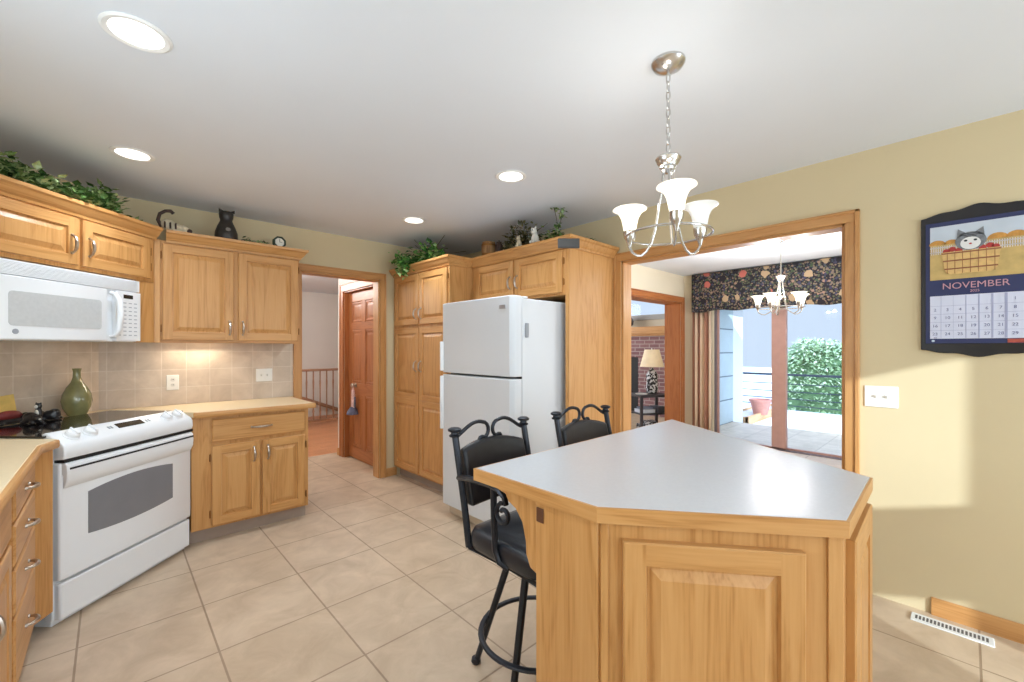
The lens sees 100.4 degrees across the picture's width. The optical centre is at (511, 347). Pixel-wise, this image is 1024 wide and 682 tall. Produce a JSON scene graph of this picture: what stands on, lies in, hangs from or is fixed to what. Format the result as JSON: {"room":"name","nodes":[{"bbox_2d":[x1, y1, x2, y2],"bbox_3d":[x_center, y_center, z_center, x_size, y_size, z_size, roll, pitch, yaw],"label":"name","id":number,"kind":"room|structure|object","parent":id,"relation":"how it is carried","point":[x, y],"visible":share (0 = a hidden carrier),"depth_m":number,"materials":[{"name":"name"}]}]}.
{"room":"kitchen","nodes":[
{"label":"kitchen","id":0,"kind":"room"},
{"bbox_2d":[0,159,98,415],"bbox_3d":[-3.029,0.130,2.421,0.245,2.440,1.138,0,0,2],"label":"wall","id":1,"kind":"structure","parent":0,"point":[34,372],"depth_m":2.65,"materials":[{"name":"tile"}]},
{"bbox_2d":[0,174,162,342],"bbox_3d":[-2.646,-0.425,2.416,0.510,0.781,1.000,0,0,2],"label":"upper cabinet","id":2,"kind":"object","parent":1,"relation":"attached to","point":[38,225],"visible":0.98,"depth_m":2.38,"materials":[{"name":"brown wood"}]},
{"bbox_2d":[0,151,128,212],"bbox_3d":[-2.442,-0.915,2.245,0.230,0.194,0.886,0,0,0],"label":"ivy garland","id":3,"kind":"object","parent":2,"relation":"on","point":[101,198],"visible":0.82,"depth_m":2.28,"materials":[{"name":"green plant"}]},
{"bbox_2d":[0,258,139,341],"bbox_3d":[-2.607,-0.234,2.385,0.502,0.392,0.760,0,0,2],"label":"microwave","id":4,"kind":"object","parent":2,"relation":"attached to","point":[38,302],"visible":1,"depth_m":2.30,"materials":[{"name":"white plastic"}]},
{"bbox_2d":[99,196,424,473],"bbox_3d":[-1.792,0.130,4.102,3.310,2.440,0.128,0,0,-43],"label":"wall","id":5,"kind":"structure","parent":0,"point":[131,374],"depth_m":3.48,"materials":[{"name":"tile"}]},
{"bbox_2d":[166,375,178,389],"bbox_3d":[-2.590,0.265,3.258,0.075,0.115,0.010,0,0,-43],"label":"power outlet","id":6,"kind":"object","parent":5,"relation":"attached to","point":[172,381],"visible":1,"depth_m":3.25,"materials":[{"name":"white plastic"}]},
{"bbox_2d":[154,229,308,343],"bbox_3d":[-2.196,-0.425,3.374,0.996,0.781,0.385,0,0,-43],"label":"upper cabinet","id":7,"kind":"object","parent":5,"relation":"attached to","point":[208,289],"visible":0.97,"depth_m":3.20,"materials":[{"name":"brown wood"}]},
{"bbox_2d":[156,209,191,232],"bbox_3d":[-2.400,-0.900,3.035,0.204,0.160,0.077,0,0,-43],"label":"cat figurine","id":8,"kind":"object","parent":7,"relation":"on","point":[168,224],"visible":0.77,"depth_m":3.00,"materials":[{"name":"ceramic"}]},
{"bbox_2d":[214,208,237,239],"bbox_3d":[-2.187,-0.937,3.268,0.152,0.238,0.147,0,0,-43],"label":"cat figurine","id":9,"kind":"object","parent":7,"relation":"on","point":[225,228],"visible":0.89,"depth_m":3.23,"materials":[{"name":"black ceramic"}]},
{"bbox_2d":[242,236,269,243],"bbox_3d":[-2.042,-0.848,3.385,0.223,0.055,0.077,0,0,-43],"label":"sprig","id":10,"kind":"object","parent":7,"relation":"on","point":[258,241],"visible":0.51,"depth_m":3.39,"materials":[{"name":"green plant"}]},
{"bbox_2d":[272,236,285,246],"bbox_3d":[-1.915,-0.865,3.511,0.092,0.094,0.044,0,0,-43],"label":"clock","id":11,"kind":"object","parent":7,"relation":"on","point":[278,241],"visible":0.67,"depth_m":3.50,"materials":[{"name":"black paint"}]},
{"bbox_2d":[256,368,271,381],"bbox_3d":[-2.135,0.235,3.679,0.125,0.110,0.018,0,0,-43],"label":"light switch","id":12,"kind":"object","parent":5,"relation":"attached to","point":[261,374],"visible":1,"depth_m":3.68,"materials":[{"name":"white plastic"}]},
{"bbox_2d":[293,263,385,477],"bbox_3d":[-1.683,0.291,4.192,0.894,2.117,0.146,0,0,-43],"label":"trim","id":13,"kind":"structure","parent":5,"relation":"attached to","point":[379,286],"depth_m":4.42,"materials":[{"name":"brown wood"}]},
{"bbox_2d":[386,467,396,476],"bbox_3d":[-1.277,1.308,4.500,0.125,0.085,0.014,0,0,-43],"label":"baseboard","id":14,"kind":"structure","parent":5,"relation":"attached to","point":[391,471],"depth_m":4.50,"materials":[{"name":"brown wood"}]},
{"bbox_2d":[302,291,337,416],"bbox_3d":[-4.649,0.130,7.790,3.300,2.440,0.120,0,0,-43],"label":"wall","id":15,"kind":"structure","parent":0,"point":[319,310],"depth_m":8.50,"materials":[{"name":"paint"}]},
{"bbox_2d":[302,396,337,410],"bbox_3d":[-4.274,0.835,7.977,2.127,0.935,0.149,0,0,-43],"label":"stair handrail","id":16,"kind":"object","parent":15,"relation":"attached to","point":[303,398],"visible":0.15,"depth_m":8.39,"materials":[{"name":"brown wood"}]},
{"bbox_2d":[338,279,370,447],"bbox_3d":[-1.759,0.130,5.024,0.120,2.440,1.170,0,0,-43],"label":"wall","id":17,"kind":"structure","parent":0,"point":[340,281],"depth_m":5.40,"materials":[{"name":"paint"}]},
{"bbox_2d":[339,280,372,456],"bbox_3d":[-1.772,0.283,5.018,0.146,2.134,0.969,0,0,-43],"label":"trim","id":18,"kind":"structure","parent":17,"relation":"attached to","point":[350,287],"depth_m":5.28,"materials":[{"name":"brown wood"}]},
{"bbox_2d":[349,288,372,465],"bbox_3d":[-1.741,0.334,4.980,0.104,2.008,0.840,0,0,-43],"label":"door","id":19,"kind":"structure","parent":17,"relation":"in","point":[361,302],"depth_m":5.03,"materials":[{"name":"brown wood"}]},
{"bbox_2d":[346,386,357,414],"bbox_3d":[-1.905,0.618,5.113,0.148,0.364,0.150,0,0,-43],"label":"hanger","id":20,"kind":"object","parent":19,"relation":"hanging from","point":[352,410],"visible":1,"depth_m":5.08,"materials":[{"name":"fabric"}]},
{"bbox_2d":[0,0,1023,293],"bbox_3d":[-0.157,-1.215,4.108,7.800,0.250,12.000,0,0,-43],"label":"ceiling","id":21,"kind":"structure","parent":0,"point":[348,118],"depth_m":1.87,"materials":[{"name":"paint"}]},
{"bbox_2d":[109,146,154,161],"bbox_3d":[-2.131,-1.085,2.397,0.196,0.007,0.196,0,0,-43],"label":"recessed light","id":22,"kind":"object","parent":21,"relation":"in","point":[129,153],"visible":1,"depth_m":2.39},
{"bbox_2d":[97,11,172,53],"bbox_3d":[-1.299,-1.085,1.478,0.196,0.007,0.196,0,0,-43],"label":"recessed light","id":23,"kind":"object","parent":21,"relation":"in","point":[133,31],"visible":1,"depth_m":1.47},
{"bbox_2d":[402,217,425,223],"bbox_3d":[-0.837,-1.085,3.642,0.196,0.007,0.196,0,0,-43],"label":"recessed light","id":24,"kind":"object","parent":21,"relation":"in","point":[412,220],"visible":1,"depth_m":3.64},
{"bbox_2d":[496,170,525,182],"bbox_3d":[-0.006,-1.085,2.709,0.196,0.007,0.196,0,0,-43],"label":"recessed light","id":25,"kind":"object","parent":21,"relation":"in","point":[509,176],"visible":1,"depth_m":2.71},
{"bbox_2d":[613,51,718,256],"bbox_3d":[0.581,-0.726,1.656,0.401,0.729,0.381,0,0,-43],"label":"chandelier","id":26,"kind":"object","parent":21,"relation":"hanging from","point":[676,191],"visible":1,"depth_m":1.62,"materials":[{"name":"white glass"}]},
{"bbox_2d":[751,240,808,314],"bbox_3d":[2.668,-0.711,4.260,0.508,0.759,0.505,0,0,-43],"label":"chandelier","id":27,"kind":"object","parent":21,"relation":"hanging from","point":[800,296],"visible":0.98,"depth_m":4.23,"materials":[{"name":"white glass"}]},
{"bbox_2d":[18,413,1023,681],"bbox_3d":[0.537,1.410,4.794,9.250,0.120,11.750,0,0,-43],"label":"floor","id":28,"kind":"structure","parent":0,"point":[378,580],"depth_m":2.18,"materials":[{"name":"tile"}]},
{"bbox_2d":[0,498,11,681],"bbox_3d":[-1.549,0.913,0.942,0.553,0.874,0.995,0,0,-43],"label":"base cabinet","id":29,"kind":"object","parent":28,"relation":"on","point":[6,515],"visible":0.86,"depth_m":1.38,"materials":[{"name":"brown wood"}]},
{"bbox_2d":[8,450,52,681],"bbox_3d":[-2.140,0.913,1.576,0.560,0.874,0.728,0,0,-43],"label":"base cabinet","id":30,"kind":"object","parent":28,"relation":"on","point":[31,541],"visible":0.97,"depth_m":1.79,"materials":[{"name":"brown wood"}]},
{"bbox_2d":[0,409,193,626],"bbox_3d":[-2.441,0.874,2.470,0.610,0.952,0.840,0,0,2],"label":"electric range","id":31,"kind":"object","parent":28,"relation":"on","point":[121,478],"visible":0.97,"depth_m":2.34,"materials":[{"name":"white metal"}]},
{"bbox_2d":[20,412,43,424],"bbox_3d":[-2.660,0.392,2.376,0.114,0.065,0.065,0,0,7],"label":"bear figurine","id":32,"kind":"object","parent":31,"relation":"on","point":[31,418],"visible":1,"depth_m":2.35,"materials":[{"name":"black ceramic"}]},
{"bbox_2d":[34,403,42,416],"bbox_3d":[-2.716,0.368,2.447,0.036,0.111,0.034,0,0,-3],"label":"figurine","id":33,"kind":"object","parent":31,"relation":"on","point":[37,406],"visible":0.7,"depth_m":2.44,"materials":[{"name":"black ceramic"}]},
{"bbox_2d":[42,409,62,420],"bbox_3d":[-2.722,0.392,2.501,0.114,0.065,0.065,0,0,-33],"label":"bear figurine","id":34,"kind":"object","parent":31,"relation":"on","point":[53,414],"visible":0.74,"depth_m":2.50,"materials":[{"name":"black ceramic"}]},
{"bbox_2d":[0,410,182,437],"bbox_3d":[-2.489,0.430,2.472,0.507,0.010,0.840,0,0,2],"label":"glass cooktop","id":35,"kind":"object","parent":31,"relation":"in","point":[49,428],"depth_m":2.39,"materials":[{"name":"black glass"}]},
{"bbox_2d":[187,408,307,543],"bbox_3d":[-2.070,0.913,3.326,0.750,0.874,0.628,0,0,-43],"label":"base cabinet","id":36,"kind":"object","parent":28,"relation":"on","point":[248,471],"visible":0.94,"depth_m":3.10,"materials":[{"name":"brown wood"}]},
{"bbox_2d":[0,396,315,513],"bbox_3d":[-1.576,0.456,1.984,1.953,0.040,3.250,0,0,-43],"label":"countertop","id":37,"kind":"structure","parent":36,"relation":"on","point":[18,457],"depth_m":2.03,"materials":[{"name":"beige laminate"}]},
{"bbox_2d":[0,394,27,426],"bbox_3d":[-2.824,0.349,2.413,0.057,0.173,0.150,0,0,12],"label":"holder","id":38,"kind":"object","parent":37,"relation":"on","point":[9,415],"visible":0.84,"depth_m":2.39,"materials":[{"name":"multicoloured ceramic"}]},
{"bbox_2d":[60,368,92,416],"bbox_3d":[-2.798,0.284,2.744,0.147,0.302,0.147,0,0,-43],"label":"ceramic vase","id":39,"kind":"object","parent":37,"relation":"on","point":[76,399],"visible":0.96,"depth_m":2.71,"materials":[{"name":"green ceramic"}]},
{"bbox_2d":[302,368,337,421],"bbox_3d":[-3.631,0.825,7.292,1.700,1.050,0.080,0,0,-43],"label":"stair railing","id":40,"kind":"object","parent":28,"relation":"on","point":[326,369],"visible":0.24,"depth_m":7.52,"materials":[{"name":"brown wood"}]},
{"bbox_2d":[389,254,472,491],"bbox_3d":[-0.599,0.267,4.403,0.900,2.166,1.075,0,0,-43],"label":"pantry cabinet","id":41,"kind":"object","parent":28,"relation":"on","point":[419,299],"visible":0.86,"depth_m":4.09,"materials":[{"name":"brown wood"}]},
{"bbox_2d":[388,235,464,279],"bbox_3d":[-0.821,-0.886,4.203,0.853,0.436,0.389,0,0,17],"label":"ivy","id":42,"kind":"object","parent":41,"relation":"on","point":[401,261],"visible":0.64,"depth_m":4.15,"materials":[{"name":"green plant"}]},
{"bbox_2d":[448,416,535,681],"bbox_3d":[0.087,0.833,1.730,0.548,1.034,0.579,0,0,-43],"label":"bar stool","id":43,"kind":"object","parent":28,"relation":"on","point":[501,540],"visible":0.62,"depth_m":1.72,"materials":[{"name":"black metal"}]},
{"bbox_2d":[440,295,564,524],"bbox_3d":[-0.007,0.491,3.408,0.801,1.693,0.844,0,0,-43],"label":"refrigerator","id":44,"kind":"object","parent":28,"relation":"on","point":[496,371],"visible":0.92,"depth_m":3.08,"materials":[{"name":"white metal"}]},
{"bbox_2d":[525,323,528,337],"bbox_3d":[0.104,-0.120,2.936,0.028,0.100,0.012,0,0,-43],"label":"clip","id":45,"kind":"object","parent":44,"relation":"attached to","point":[526,324],"visible":1,"depth_m":2.93,"materials":[{"name":"white plastic"}]},
{"bbox_2d":[471,233,618,433],"bbox_3d":[0.235,0.267,3.699,0.630,2.166,1.202,0,0,-43],"label":"upper cabinet","id":46,"kind":"object","parent":28,"relation":"on","point":[581,279],"visible":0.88,"depth_m":3.33,"materials":[{"name":"brown wood"}]},
{"bbox_2d":[481,241,495,255],"bbox_3d":[-0.212,-0.890,3.905,0.136,0.145,0.136,0,0,-43],"label":"wooden barrel","id":47,"kind":"object","parent":46,"relation":"on","point":[487,247],"visible":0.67,"depth_m":3.85,"materials":[{"name":"brown wood"}]},
{"bbox_2d":[495,240,502,251],"bbox_3d":[-0.116,-0.892,3.831,0.068,0.148,0.067,0,0,-43],"label":"jar","id":48,"kind":"object","parent":46,"relation":"on","point":[498,246],"visible":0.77,"depth_m":3.81,"materials":[{"name":"brown ceramic"}]},
{"bbox_2d":[515,235,521,246],"bbox_3d":[0.059,-0.867,3.476,0.055,0.101,0.064,0,0,-43],"label":"cat figurine","id":49,"kind":"object","parent":46,"relation":"on","point":[519,243],"visible":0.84,"depth_m":3.47,"materials":[{"name":"beige ceramic"}]},
{"bbox_2d":[501,220,553,249],"bbox_3d":[0.153,-0.932,3.551,0.275,0.278,0.668,0,0,-43],"label":"dried arrangement","id":50,"kind":"object","parent":46,"relation":"on","point":[526,238],"visible":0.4,"depth_m":3.58,"materials":[{"name":"green plant"}]},
{"bbox_2d":[529,226,539,242],"bbox_3d":[0.183,-0.885,3.356,0.076,0.138,0.087,0,0,-43],"label":"cat figurine","id":51,"kind":"object","parent":46,"relation":"on","point":[535,238],"visible":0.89,"depth_m":3.34,"materials":[{"name":"white ceramic"}]},
{"bbox_2d":[540,223,563,239],"bbox_3d":[0.316,-0.884,3.306,0.145,0.133,0.243,0,0,-43],"label":"leafy sprig","id":52,"kind":"object","parent":46,"relation":"on","point":[551,235],"visible":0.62,"depth_m":3.27,"materials":[{"name":"green plant"}]},
{"bbox_2d":[550,207,567,234],"bbox_3d":[0.356,-0.961,3.290,0.114,0.287,0.136,0,0,-43],"label":"leafy sprig","id":53,"kind":"object","parent":46,"relation":"on","point":[561,215],"visible":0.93,"depth_m":3.27,"materials":[{"name":"green plant"}]},
{"bbox_2d":[558,238,579,248],"bbox_3d":[0.396,-0.730,2.985,0.150,0.066,0.028,0,0,0],"label":"plaque","id":54,"kind":"object","parent":46,"relation":"attached to","point":[563,243],"visible":1,"depth_m":2.97,"materials":[{"name":"grey plastic"}]},
{"bbox_2d":[551,404,611,446],"bbox_3d":[0.551,0.833,2.145,0.548,1.034,0.579,0,0,-39],"label":"bar stool","id":55,"kind":"object","parent":28,"relation":"on","point":[578,430],"visible":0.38,"depth_m":2.31,"materials":[{"name":"metal"}]},
{"bbox_2d":[636,420,656,427],"bbox_3d":[2.245,1.270,6.984,0.360,0.160,0.200,0,0,-13],"label":"basket","id":56,"kind":"object","parent":28,"relation":"on","point":[645,422],"visible":0.46,"depth_m":6.92,"materials":[{"name":"black wicker"}]},
{"bbox_2d":[631,326,664,417],"bbox_3d":[2.301,0.465,9.130,0.420,1.770,2.550,0,0,-43],"label":"fireplace","id":57,"kind":"object","parent":28,"relation":"on","point":[642,338],"visible":0.06,"depth_m":8.53,"materials":[{"name":"brick"}]},
{"bbox_2d":[631,392,664,426],"bbox_3d":[2.245,1.050,6.984,0.560,0.600,0.440,0,0,-13],"label":"side table","id":58,"kind":"object","parent":28,"relation":"on","point":[658,394],"visible":0.34,"depth_m":6.79,"materials":[{"name":"brown wood"}]},
{"bbox_2d":[635,408,655,412],"bbox_3d":[2.167,1.023,6.966,0.268,0.054,0.208,0,0,-13],"label":"magazine stack","id":59,"kind":"object","parent":58,"relation":"on","point":[636,409],"visible":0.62,"depth_m":6.88,"materials":[{"name":"white paper"}]},
{"bbox_2d":[636,406,652,409],"bbox_3d":[2.167,0.979,6.966,0.208,0.034,0.168,0,0,-19],"label":"book","id":60,"kind":"object","parent":59,"relation":"on","point":[638,407],"visible":0.78,"depth_m":6.91,"materials":[{"name":"grey paper"}]},
{"bbox_2d":[631,411,664,414],"bbox_3d":[2.245,1.060,6.984,0.500,0.020,0.380,0,0,-13],"label":"shelf","id":61,"kind":"object","parent":58,"relation":"attached to","point":[641,413],"depth_m":6.82,"materials":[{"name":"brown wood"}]},
{"bbox_2d":[640,348,663,393],"bbox_3d":[2.294,0.375,6.995,0.380,0.750,0.380,0,0,-43],"label":"table lamp","id":62,"kind":"object","parent":58,"relation":"on","point":[651,358],"visible":1,"depth_m":6.91,"materials":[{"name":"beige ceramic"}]},
{"bbox_2d":[650,405,664,412],"bbox_3d":[2.376,1.003,6.994,0.168,0.094,0.208,0,0,-25],"label":"storage box","id":63,"kind":"object","parent":58,"relation":"on","point":[659,409],"visible":0.73,"depth_m":6.92,"materials":[{"name":"black"}]},
{"bbox_2d":[499,489,871,681],"bbox_3d":[0.685,0.905,1.449,1.221,0.890,0.826,0,0,-34],"label":"kitchen island","id":64,"kind":"object","parent":28,"relation":"on","point":[615,602],"visible":0.7,"depth_m":1.09,"materials":[{"name":"brown wood"}]},
{"bbox_2d":[536,507,543,523],"bbox_3d":[0.084,0.505,1.287,0.004,0.044,0.028,0,0,-43],"label":"power outlet","id":65,"kind":"object","parent":64,"relation":"attached to","point":[539,511],"visible":1,"depth_m":1.28,"materials":[{"name":"brown plastic"}]},
{"bbox_2d":[473,419,872,538],"bbox_3d":[0.742,0.441,1.645,1.488,0.042,0.995,0,0,-43],"label":"island countertop","id":66,"kind":"structure","parent":64,"relation":"on","point":[671,473],"depth_m":1.33,"materials":[{"name":"grey laminate"}]},
{"bbox_2d":[910,612,994,647],"bbox_3d":[2.104,1.347,2.047,0.084,0.006,0.280,0,0,-43],"label":"floor vent","id":67,"kind":"object","parent":28,"relation":"in","point":[947,627],"visible":1,"depth_m":2.04,"materials":[{"name":"white metal"}]},
{"bbox_2d":[632,319,664,326],"bbox_3d":[2.516,-0.300,9.332,0.150,3.300,4.250,0,0,-43],"label":"wall","id":68,"kind":"structure","parent":0,"point":[658,322],"depth_m":8.88,"materials":[{"name":"paint"}]},
{"bbox_2d":[631,314,664,320],"bbox_3d":[2.528,-1.115,9.275,0.150,1.070,2.450,0,0,-43],"label":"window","id":69,"kind":"structure","parent":68,"relation":"in","point":[652,316],"depth_m":8.86,"materials":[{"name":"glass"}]},
{"bbox_2d":[631,264,732,424],"bbox_3d":[2.078,0.050,6.154,5.140,3.200,0.280,0,0,-43],"label":"wall","id":70,"kind":"structure","parent":0,"point":[726,316],"depth_m":7.44,"materials":[{"name":"beige paint"}]},
{"bbox_2d":[631,288,684,422],"bbox_3d":[1.607,0.293,5.714,2.538,2.114,0.276,0,0,-43],"label":"trim","id":71,"kind":"structure","parent":70,"relation":"attached to","point":[674,310],"depth_m":6.47,"materials":[{"name":"brown wood"}]},
{"bbox_2d":[684,275,713,430],"bbox_3d":[4.035,0.130,5.132,0.150,2.440,3.950,0,0,-43],"label":"wall","id":72,"kind":"structure","parent":0,"point":[687,279],"depth_m":6.46,"materials":[{"name":"paint"}]},
{"bbox_2d":[692,256,841,312],"bbox_3d":[3.482,-0.794,5.510,0.128,0.562,2.302,0,0,-43],"label":"window valance","id":73,"kind":"object","parent":72,"relation":"attached to","point":[821,279],"visible":0.66,"depth_m":5.60,"materials":[{"name":"fabric"}]},
{"bbox_2d":[692,311,710,429],"bbox_3d":[2.786,0.370,6.268,0.056,1.880,0.276,0,0,-43],"label":"curtain","id":74,"kind":"object","parent":73,"relation":"hanging from","point":[701,322],"visible":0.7,"depth_m":6.27,"materials":[{"name":"beige fabric"}]},
{"bbox_2d":[714,307,841,459],"bbox_3d":[3.552,0.325,5.646,0.110,2.070,1.660,0,0,-43],"label":"sliding door","id":75,"kind":"structure","parent":72,"relation":"in","point":[779,322],"depth_m":5.63,"materials":[{"name":"brown wood"}]},
{"bbox_2d":[733,310,742,422],"bbox_3d":[3.923,-0.300,8.397,0.620,3.900,0.940,0,0,-43],"label":"wall","id":76,"kind":"structure","parent":0,"point":[737,314],"depth_m":8.11,"materials":[{"name":"white paint"}]},
{"bbox_2d":[463,109,1023,623],"bbox_3d":[1.724,0.130,2.692,0.120,2.440,6.760,0,0,-43],"label":"wall","id":77,"kind":"structure","parent":0,"point":[945,466],"depth_m":2.20,"materials":[{"name":"paint"}]},
{"bbox_2d":[613,209,859,473],"bbox_3d":[1.429,0.289,2.987,0.146,2.121,1.587,0,0,-43],"label":"trim","id":78,"kind":"structure","parent":77,"relation":"attached to","point":[849,220],"depth_m":2.61,"materials":[{"name":"brown wood"}]},
{"bbox_2d":[864,385,897,408],"bbox_3d":[1.992,0.265,2.306,0.018,0.115,0.140,0,0,-43],"label":"light switch","id":79,"kind":"object","parent":77,"relation":"attached to","point":[874,396],"visible":1,"depth_m":2.31,"materials":[{"name":"white plastic"}]},
{"bbox_2d":[921,200,1023,356],"bbox_3d":[2.232,-0.324,2.042,0.026,0.737,0.400,0,0,-43],"label":"calendar","id":80,"kind":"object","parent":77,"relation":"attached to","point":[972,256],"visible":1,"depth_m":2.05,"materials":[{"name":"multicoloured paper"}]},
{"bbox_2d":[929,215,1023,280],"bbox_3d":[2.224,-0.470,2.038,0.009,0.265,0.334,0,0,-43],"label":"picture","id":81,"kind":"object","parent":80,"relation":"attached to","point":[988,247],"depth_m":2.04},
{"bbox_2d":[931,597,1023,643],"bbox_3d":[3.042,1.308,1.192,0.014,0.085,2.670,0,0,-43],"label":"baseboard","id":82,"kind":"structure","parent":77,"relation":"attached to","point":[1001,627],"depth_m":2.04,"materials":[{"name":"brown wood"}]},
{"bbox_2d":[753,410,841,433],"bbox_3d":[8.111,1.575,4.826,5.370,0.150,9.920,0,0,-43],"label":"floor","id":83,"kind":"structure","parent":0,"point":[811,421],"depth_m":8.68,"materials":[{"name":"concrete"}]},
{"bbox_2d":[743,404,771,423],"bbox_3d":[5.294,1.420,9.260,2.500,0.160,0.480,0,0,-43],"label":"planter","id":84,"kind":"object","parent":83,"relation":"on","point":[748,416],"visible":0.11,"depth_m":8.74,"materials":[{"name":"stone"}]},
{"bbox_2d":[749,398,771,414],"bbox_3d":[5.169,1.225,8.882,0.420,0.310,0.420,0,0,-43],"label":"flower pot","id":85,"kind":"object","parent":84,"relation":"in","point":[759,405],"visible":0.97,"depth_m":8.76,"materials":[{"name":"ceramic"}]},
{"bbox_2d":[743,372,841,410],"bbox_3d":[8.211,1.055,8.201,0.060,0.890,9.100,0,0,-43],"label":"deck railing","id":86,"kind":"object","parent":83,"relation":"on","point":[754,373],"visible":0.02,"depth_m":9.78,"materials":[{"name":"metal"}]},
{"label":"outside","id":87,"kind":"structure","parent":0,"visible":0},
{"bbox_2d":[743,367,808,411],"bbox_3d":[12.839,1.750,20.308,33.470,0.200,48.000,0,0,-43],"label":"ground","id":88,"kind":"structure","parent":87,"point":[752,378],"depth_m":19.17,"materials":[{"name":"white"}]},
{"bbox_2d":[788,337,841,414],"bbox_3d":[10.050,0.688,8.448,1.422,2.074,8.539,0,0,-43],"label":"ivy hedge","id":89,"kind":"object","parent":88,"relation":"on","point":[821,358],"visible":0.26,"depth_m":10.53,"materials":[{"name":"green plant"}]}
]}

